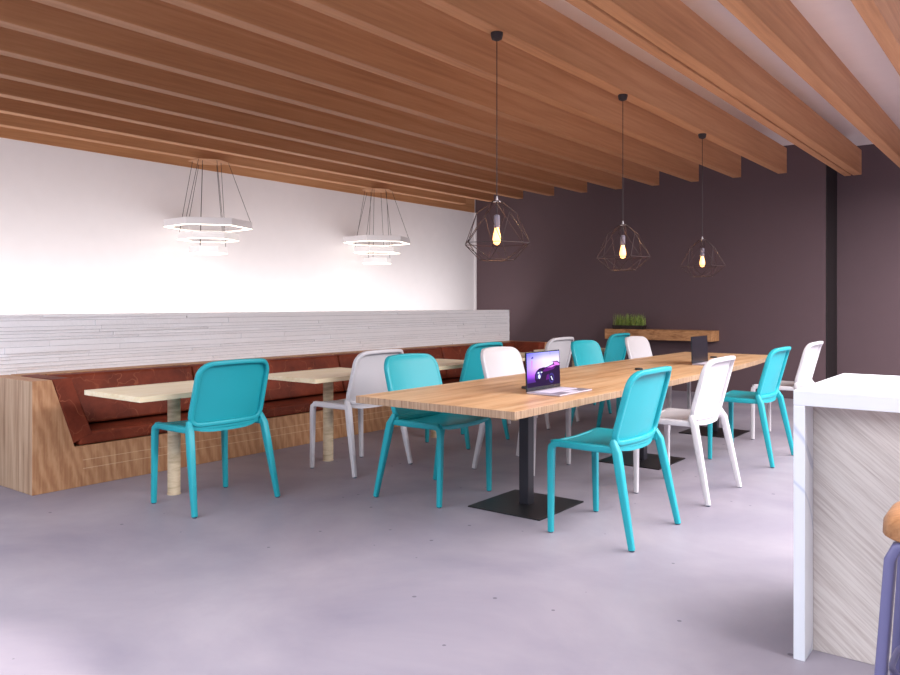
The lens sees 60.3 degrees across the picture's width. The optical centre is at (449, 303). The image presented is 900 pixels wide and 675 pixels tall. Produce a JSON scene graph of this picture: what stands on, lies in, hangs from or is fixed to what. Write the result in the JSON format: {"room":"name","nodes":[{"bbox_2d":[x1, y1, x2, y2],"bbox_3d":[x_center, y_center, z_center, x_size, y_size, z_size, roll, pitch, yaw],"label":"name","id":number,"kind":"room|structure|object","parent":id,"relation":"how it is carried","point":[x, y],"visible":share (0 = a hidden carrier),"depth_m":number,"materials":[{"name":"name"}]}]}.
{"room":"common room","nodes":[
{"label":"common room","id":0,"kind":"room"},
{"bbox_2d":[0,113,465,204],"bbox_3d":[-3.789,-1.720,7.028,0.100,0.300,13.100,0,0,38],"label":"wooden beam","id":1,"kind":"structure","parent":0,"point":[6,120],"depth_m":8.30,"materials":[{"name":"brown wood"}]},
{"bbox_2d":[164,158,251,254],"bbox_3d":[-2.660,-1.062,8.544,0.811,1.016,0.935,0,0,13],"label":"chandelier","id":2,"kind":"object","parent":1,"relation":"hanging from","point":[197,229],"visible":1,"depth_m":8.40,"materials":[{"name":"white metal"}]},
{"bbox_2d":[343,188,409,264],"bbox_3d":[-1.005,-1.062,10.690,0.811,1.016,0.935,0,0,13],"label":"chandelier","id":3,"kind":"object","parent":1,"relation":"hanging from","point":[373,244],"visible":1,"depth_m":10.54,"materials":[{"name":"white metal"}]},
{"bbox_2d":[0,138,473,314],"bbox_3d":[-3.965,-0.425,7.827,0.200,3.350,14.550,0,0,38],"label":"wall","id":4,"kind":"structure","parent":0,"point":[82,232],"depth_m":8.99,"materials":[{"name":"white paint"}]},
{"bbox_2d":[0,127,474,212],"bbox_3d":[-3.925,-1.720,7.776,0.100,0.300,14.118,0,0,38],"label":"wooden beam","id":5,"kind":"structure","parent":4,"relation":"attached to","point":[9,133],"depth_m":9.06,"materials":[{"name":"brown wood"}]},
{"bbox_2d":[0,97,493,201],"bbox_3d":[-3.369,-1.720,6.704,0.100,0.300,13.100,0,0,38],"label":"wooden beam","id":6,"kind":"structure","parent":0,"point":[7,105],"depth_m":7.85,"materials":[{"name":"brown wood"}]},
{"bbox_2d":[0,310,509,374],"bbox_3d":[-2.484,0.665,6.634,0.282,1.170,10.470,0,0,38],"label":"wall partition","id":7,"kind":"structure","parent":0,"point":[31,343],"depth_m":6.91,"materials":[{"name":"white wood"}]},
{"bbox_2d":[0,78,522,198],"bbox_3d":[-2.950,-1.720,6.381,0.100,0.300,13.100,0,0,38],"label":"wooden beam","id":8,"kind":"structure","parent":0,"point":[11,89],"depth_m":7.32,"materials":[{"name":"brown wood"}]},
{"bbox_2d":[0,55,553,195],"bbox_3d":[-2.531,-1.720,6.057,0.100,0.300,13.100,0,0,38],"label":"wooden beam","id":9,"kind":"structure","parent":0,"point":[11,68],"depth_m":6.75,"materials":[{"name":"brown wood"}]},
{"bbox_2d":[0,26,586,192],"bbox_3d":[-2.112,-1.720,5.734,0.100,0.300,13.100,0,0,38],"label":"wooden beam","id":10,"kind":"structure","parent":0,"point":[13,43],"depth_m":6.20,"materials":[{"name":"brown wood"}]},
{"bbox_2d":[0,0,621,188],"bbox_3d":[-1.692,-1.720,5.410,0.100,0.300,13.100,0,0,38],"label":"wooden beam","id":11,"kind":"structure","parent":0,"point":[31,17],"depth_m":5.64,"materials":[{"name":"brown wood"}]},
{"bbox_2d":[32,0,658,185],"bbox_3d":[-1.273,-1.720,5.087,0.100,0.300,13.100,0,0,38],"label":"wooden beam","id":12,"kind":"structure","parent":0,"point":[159,19],"depth_m":5.47,"materials":[{"name":"brown wood"}]},
{"bbox_2d":[161,0,698,181],"bbox_3d":[-0.854,-1.720,4.764,0.100,0.300,13.100,0,0,38],"label":"wooden beam","id":13,"kind":"structure","parent":0,"point":[286,21],"depth_m":5.48,"materials":[{"name":"brown wood"}]},
{"bbox_2d":[0,390,889,674],"bbox_3d":[1.012,1.310,4.587,12.400,0.120,15.500,0,0,38],"label":"floor","id":14,"kind":"structure","parent":0,"point":[327,575],"depth_m":3.70,"materials":[{"name":"concrete"}]},
{"bbox_2d":[84,380,193,494],"bbox_3d":[-1.817,0.900,5.102,0.650,0.700,0.870,0,0,38],"label":"cafe table","id":15,"kind":"object","parent":14,"relation":"on","point":[172,392],"visible":0.84,"depth_m":5.06,"materials":[{"name":"brown wood"}]},
{"bbox_2d":[151,358,279,518],"bbox_3d":[-1.493,0.794,4.915,0.548,0.912,0.646,0,0,38],"label":"chair","id":16,"kind":"object","parent":14,"relation":"on","point":[226,395],"visible":1,"depth_m":4.80,"materials":[{"name":"teal plastic"}]},
{"bbox_2d":[0,341,546,495],"bbox_3d":[-0.950,0.875,7.871,0.650,0.750,6.637,0,0,38],"label":"bench","id":17,"kind":"object","parent":14,"relation":"on","point":[54,436],"visible":0.53,"depth_m":5.71,"materials":[{"name":"brown wood"}]},
{"bbox_2d":[50,365,192,422],"bbox_3d":[-2.481,0.685,5.960,0.200,0.358,1.130,0,0,38],"label":"cushion","id":18,"kind":"object","parent":17,"relation":"on","point":[96,409],"depth_m":5.89,"materials":[{"name":"brown leather"}]},
{"bbox_2d":[73,410,188,444],"bbox_3d":[-2.372,0.924,5.881,0.469,0.088,1.129,0,0,38],"label":"seat cushion","id":19,"kind":"object","parent":17,"relation":"on","point":[113,431],"depth_m":5.61,"materials":[{"name":"brown leather"}]},
{"bbox_2d":[188,355,343,400],"bbox_3d":[-1.623,0.685,7.072,0.200,0.358,1.653,0,0,38],"label":"cushion","id":20,"kind":"object","parent":17,"relation":"on","point":[276,390],"depth_m":7.24,"materials":[{"name":"brown leather"}]},
{"bbox_2d":[262,392,346,417],"bbox_3d":[-1.517,0.924,6.990,0.469,0.088,1.659,0,0,38],"label":"seat cushion","id":21,"kind":"object","parent":17,"relation":"on","point":[296,406],"depth_m":6.91,"materials":[{"name":"brown leather"}]},
{"bbox_2d":[334,347,446,390],"bbox_3d":[-0.608,0.685,8.388,0.200,0.358,1.648,0,0,38],"label":"cushion","id":22,"kind":"object","parent":17,"relation":"on","point":[345,360],"depth_m":8.60,"materials":[{"name":"brown leather"}]},
{"bbox_2d":[337,380,458,392],"bbox_3d":[-0.501,0.924,8.306,0.469,0.088,1.654,0,0,38],"label":"seat cushion","id":23,"kind":"object","parent":17,"relation":"on","point":[443,381],"depth_m":8.69,"materials":[{"name":"brown leather"}]},
{"bbox_2d":[441,377,459,380],"bbox_3d":[0.483,0.924,9.582,0.469,0.088,1.557,0,0,38],"label":"seat cushion","id":24,"kind":"object","parent":17,"relation":"on","point":[447,378],"depth_m":9.04,"materials":[{"name":"brown leather"}]},
{"bbox_2d":[437,342,514,377],"bbox_3d":[0.379,0.685,9.667,0.200,0.358,1.558,0,0,38],"label":"cushion","id":25,"kind":"object","parent":17,"relation":"on","point":[457,352],"depth_m":9.19,"materials":[{"name":"brown leather"}]},
{"bbox_2d":[268,367,351,460],"bbox_3d":[-0.974,0.900,6.195,0.650,0.700,0.870,0,0,38],"label":"cafe table","id":26,"kind":"object","parent":14,"relation":"on","point":[327,376],"visible":0.8,"depth_m":6.15,"materials":[{"name":"brown wood"}]},
{"bbox_2d":[310,349,412,477],"bbox_3d":[-0.686,0.794,5.960,0.548,0.912,0.646,0,0,38],"label":"chair","id":27,"kind":"object","parent":14,"relation":"on","point":[367,376],"visible":0.66,"depth_m":5.78,"materials":[{"name":"white plastic"}]},
{"bbox_2d":[373,353,491,507],"bbox_3d":[-0.102,0.794,5.119,0.548,0.912,0.646,0,0,38],"label":"chair","id":28,"kind":"object","parent":14,"relation":"on","point":[408,370],"visible":0.87,"depth_m":5.12,"materials":[{"name":"teal plastic"}]},
{"bbox_2d":[431,359,463,437],"bbox_3d":[-0.137,0.900,7.279,0.650,0.700,0.870,0,0,38],"label":"cafe table","id":29,"kind":"object","parent":14,"relation":"on","point":[444,364],"visible":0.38,"depth_m":7.17,"materials":[{"name":"brown wood"}]},
{"bbox_2d":[425,342,509,449],"bbox_3d":[0.157,0.794,7.053,0.548,0.912,0.646,0,0,38],"label":"chair","id":30,"kind":"object","parent":14,"relation":"on","point":[472,369],"visible":0.31,"depth_m":6.83,"materials":[{"name":"teal plastic"}]},
{"bbox_2d":[511,352,524,420],"bbox_3d":[0.688,0.900,8.348,0.650,0.700,0.870,0,0,38],"label":"cafe table","id":31,"kind":"object","parent":14,"relation":"on","point":[521,353],"visible":0.11,"depth_m":8.28,"materials":[{"name":"brown wood"}]},
{"bbox_2d":[472,346,570,475],"bbox_3d":[0.560,0.794,5.978,0.548,0.912,0.646,0,0,38],"label":"chair","id":32,"kind":"object","parent":14,"relation":"on","point":[499,361],"visible":0.32,"depth_m":6.02,"materials":[{"name":"white plastic"}]},
{"bbox_2d":[508,337,579,428],"bbox_3d":[0.981,0.794,8.122,0.548,0.912,0.646,0,0,38],"label":"chair","id":33,"kind":"object","parent":14,"relation":"on","point":[563,344],"visible":0.38,"depth_m":8.03,"materials":[{"name":"white plastic"}]},
{"bbox_2d":[356,352,766,520],"bbox_3d":[1.445,0.886,6.125,1.105,0.727,5.135,0,0,38],"label":"table","id":34,"kind":"object","parent":14,"relation":"on","point":[503,397],"visible":0.61,"depth_m":4.80,"materials":[{"name":"brown wood"}]},
{"bbox_2d":[525,349,591,396],"bbox_3d":[0.645,0.402,4.586,0.234,0.242,0.392,0,0,38],"label":"laptop","id":35,"kind":"object","parent":34,"relation":"on","point":[542,368],"visible":1,"depth_m":4.61,"materials":[{"name":"silver"}]},
{"bbox_2d":[528,357,559,387],"bbox_3d":[0.564,0.390,4.649,0.002,0.198,0.376,-2,-1,38],"label":"screen","id":36,"kind":"object","parent":35,"relation":"on","point":[549,374],"depth_m":4.68,"materials":[{"name":"purple glass"}]},
{"bbox_2d":[691,335,707,365],"bbox_3d":[2.276,0.402,6.732,0.234,0.242,0.392,0,0,38],"label":"laptop","id":37,"kind":"object","parent":34,"relation":"on","point":[699,344],"visible":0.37,"depth_m":6.77,"materials":[{"name":"grey metal"}]},
{"bbox_2d":[534,348,604,406],"bbox_3d":[1.525,0.900,9.433,0.650,0.700,0.870,0,0,38],"label":"cafe table","id":38,"kind":"object","parent":14,"relation":"on","point":[602,349],"visible":0.17,"depth_m":9.37,"materials":[{"name":"brown wood"}]},
{"bbox_2d":[565,340,621,436],"bbox_3d":[1.425,0.794,7.098,0.548,0.912,0.646,0,0,38],"label":"chair","id":39,"kind":"object","parent":14,"relation":"on","point":[584,352],"visible":0.33,"depth_m":7.24,"materials":[{"name":"teal plastic"}]},
{"bbox_2d":[593,333,629,413],"bbox_3d":[1.824,0.794,9.215,0.548,0.912,0.646,0,0,38],"label":"chair","id":40,"kind":"object","parent":14,"relation":"on","point":[615,350],"visible":0.36,"depth_m":9.02,"materials":[{"name":"teal plastic"}]},
{"bbox_2d":[547,366,680,551],"bbox_3d":[0.916,0.794,4.301,0.548,0.912,0.646,0,0,38],"label":"chair","id":41,"kind":"object","parent":14,"relation":"on","point":[644,392],"visible":1,"depth_m":4.19,"materials":[{"name":"teal plastic"}]},
{"bbox_2d":[625,336,690,429],"bbox_3d":[2.121,0.794,8.001,0.548,0.912,0.646,0,0,38],"label":"chair","id":42,"kind":"object","parent":14,"relation":"on","point":[636,346],"visible":0.25,"depth_m":8.05,"materials":[{"name":"white plastic"}]},
{"bbox_2d":[633,355,741,506],"bbox_3d":[1.594,0.794,5.180,0.548,0.912,0.646,0,0,38],"label":"chair","id":43,"kind":"object","parent":14,"relation":"on","point":[706,407],"visible":0.93,"depth_m":5.03,"materials":[{"name":"white plastic"}]},
{"bbox_2d":[707,346,792,467],"bbox_3d":[2.458,0.794,6.301,0.548,0.912,0.646,0,0,38],"label":"chair","id":44,"kind":"object","parent":14,"relation":"on","point":[775,362],"visible":0.91,"depth_m":6.15,"materials":[{"name":"teal plastic"}]},
{"bbox_2d":[751,341,822,439],"bbox_3d":[3.158,0.794,7.207,0.548,0.912,0.646,0,0,38],"label":"chair","id":45,"kind":"object","parent":14,"relation":"on","point":[810,354],"visible":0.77,"depth_m":7.07,"materials":[{"name":"white plastic"}]},
{"bbox_2d":[793,373,899,668],"bbox_3d":[2.382,0.776,2.359,2.310,0.947,0.845,0,0,38],"label":"counter","id":46,"kind":"object","parent":14,"relation":"on","point":[846,426],"depth_m":2.72,"materials":[{"name":"grey wood"}]},
{"bbox_2d":[793,373,899,412],"bbox_3d":[2.382,0.330,2.359,2.310,0.053,0.845,0,0,38],"label":"countertop","id":47,"kind":"structure","parent":46,"relation":"on","point":[868,392],"depth_m":2.69,"materials":[{"name":"white stone"}]},
{"bbox_2d":[874,501,899,674],"bbox_3d":[1.429,0.912,2.156,0.419,0.681,0.408,0,0,38],"label":"bar stool","id":48,"kind":"object","parent":14,"relation":"on","point":[891,520],"visible":1,"depth_m":2.13,"materials":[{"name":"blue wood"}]},
{"bbox_2d":[290,0,740,177],"bbox_3d":[-0.435,-1.720,4.440,0.100,0.300,13.100,0,0,38],"label":"wooden beam","id":49,"kind":"structure","parent":0,"point":[416,25],"depth_m":5.50,"materials":[{"name":"brown wood"}]},
{"bbox_2d":[419,0,786,173],"bbox_3d":[-0.009,-1.720,4.125,0.100,0.300,13.120,0,0,38],"label":"wooden beam","id":50,"kind":"structure","parent":0,"point":[533,27],"depth_m":5.51,"materials":[{"name":"brown wood"}]},
{"bbox_2d":[465,31,529,260],"bbox_3d":[0.272,-0.911,4.489,0.402,1.317,0.389,0,0,38],"label":"pendant lamp","id":51,"kind":"object","parent":50,"relation":"hanging from","point":[496,36],"visible":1,"depth_m":4.48,"materials":[{"name":"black metal"}]},
{"bbox_2d":[494,215,499,227],"bbox_3d":[0.272,-0.478,4.489,0.036,0.077,0.036,0,0,38],"label":"socket","id":52,"kind":"object","parent":51,"relation":"attached to","point":[496,217],"depth_m":4.47,"materials":[{"name":"silver metal"}]},
{"bbox_2d":[596,94,649,270],"bbox_3d":[1.298,-0.911,5.819,0.402,1.317,0.389,0,0,38],"label":"pendant lamp","id":53,"kind":"object","parent":50,"relation":"hanging from","point":[622,97],"visible":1,"depth_m":5.81,"materials":[{"name":"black metal"}]},
{"bbox_2d":[620,235,624,244],"bbox_3d":[1.298,-0.478,5.819,0.036,0.077,0.036,0,0,38],"label":"socket","id":54,"kind":"object","parent":53,"relation":"attached to","point":[623,236],"depth_m":5.81,"materials":[{"name":"silver metal"}]},
{"bbox_2d":[680,133,725,276],"bbox_3d":[2.330,-0.911,7.157,0.402,1.317,0.389,0,0,38],"label":"pendant lamp","id":55,"kind":"object","parent":50,"relation":"hanging from","point":[702,136],"visible":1,"depth_m":7.15,"materials":[{"name":"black metal"}]},
{"bbox_2d":[475,145,825,398],"bbox_3d":[2.881,-0.425,11.986,5.560,3.350,0.800,0,0,38],"label":"wall","id":56,"kind":"structure","parent":0,"point":[767,227],"depth_m":11.15,"materials":[{"name":"paint"}]},
{"bbox_2d":[474,213,476,309],"bbox_3d":[0.439,-0.160,13.346,0.030,2.820,0.030,0,0,38],"label":"trim","id":57,"kind":"structure","parent":56,"relation":"attached to","point":[475,222],"depth_m":13.34,"materials":[{"name":"white paint"}]},
{"bbox_2d":[605,328,718,341],"bbox_3d":[3.030,0.442,11.177,1.597,0.146,0.300,0,0,38],"label":"floating shelf","id":58,"kind":"object","parent":56,"relation":"attached to","point":[649,334],"visible":0.8,"depth_m":10.95,"materials":[{"name":"brown wood"}]},
{"bbox_2d":[612,313,646,328],"bbox_3d":[2.653,0.244,11.459,0.490,0.250,0.159,0,0,38],"label":"grass planter","id":59,"kind":"object","parent":58,"relation":"on","point":[628,323],"visible":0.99,"depth_m":11.42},
{"bbox_2d":[826,165,836,378],"bbox_3d":[5.025,-0.425,10.205,0.014,3.350,0.601,0,0,38],"label":"trim","id":60,"kind":"structure","parent":56,"relation":"attached to","point":[831,174],"depth_m":10.17,"materials":[{"name":"black metal"}]},
{"bbox_2d":[565,0,850,175],"bbox_3d":[0.661,-1.670,4.037,0.075,0.200,13.800,0,0,38],"label":"wooden beam","id":61,"kind":"structure","parent":0,"point":[586,6],"depth_m":5.22,"materials":[{"name":"brown wood"}]},
{"bbox_2d":[540,0,899,145],"bbox_3d":[1.012,-2.150,4.587,12.400,0.100,15.500,0,0,38],"label":"ceiling","id":62,"kind":"structure","parent":0,"point":[838,23],"depth_m":6.52,"materials":[{"name":"paint"}]},
{"bbox_2d":[588,0,861,174],"bbox_3d":[0.744,-1.720,3.973,0.095,0.300,13.800,0,0,38],"label":"wooden beam","id":63,"kind":"structure","parent":0,"point":[672,26],"depth_m":5.49,"materials":[{"name":"brown wood"}]},
{"bbox_2d":[717,0,899,167],"bbox_3d":[1.196,-1.720,3.688,0.100,0.300,13.900,0,0,38],"label":"wooden beam","id":64,"kind":"structure","parent":0,"point":[778,24],"depth_m":5.35,"materials":[{"name":"brown wood"}]},
{"bbox_2d":[837,144,899,375],"bbox_3d":[7.823,-0.425,8.552,6.460,3.350,0.200,0,0,38],"label":"wall","id":65,"kind":"structure","parent":0,"point":[868,203],"depth_m":10.20,"materials":[{"name":"paint"}]},
{"bbox_2d":[851,0,899,75],"bbox_3d":[1.626,-1.720,3.356,0.095,0.300,13.900,0,0,38],"label":"wooden beam","id":66,"kind":"structure","parent":0,"point":[882,17],"depth_m":4.46,"materials":[{"name":"brown wood"}]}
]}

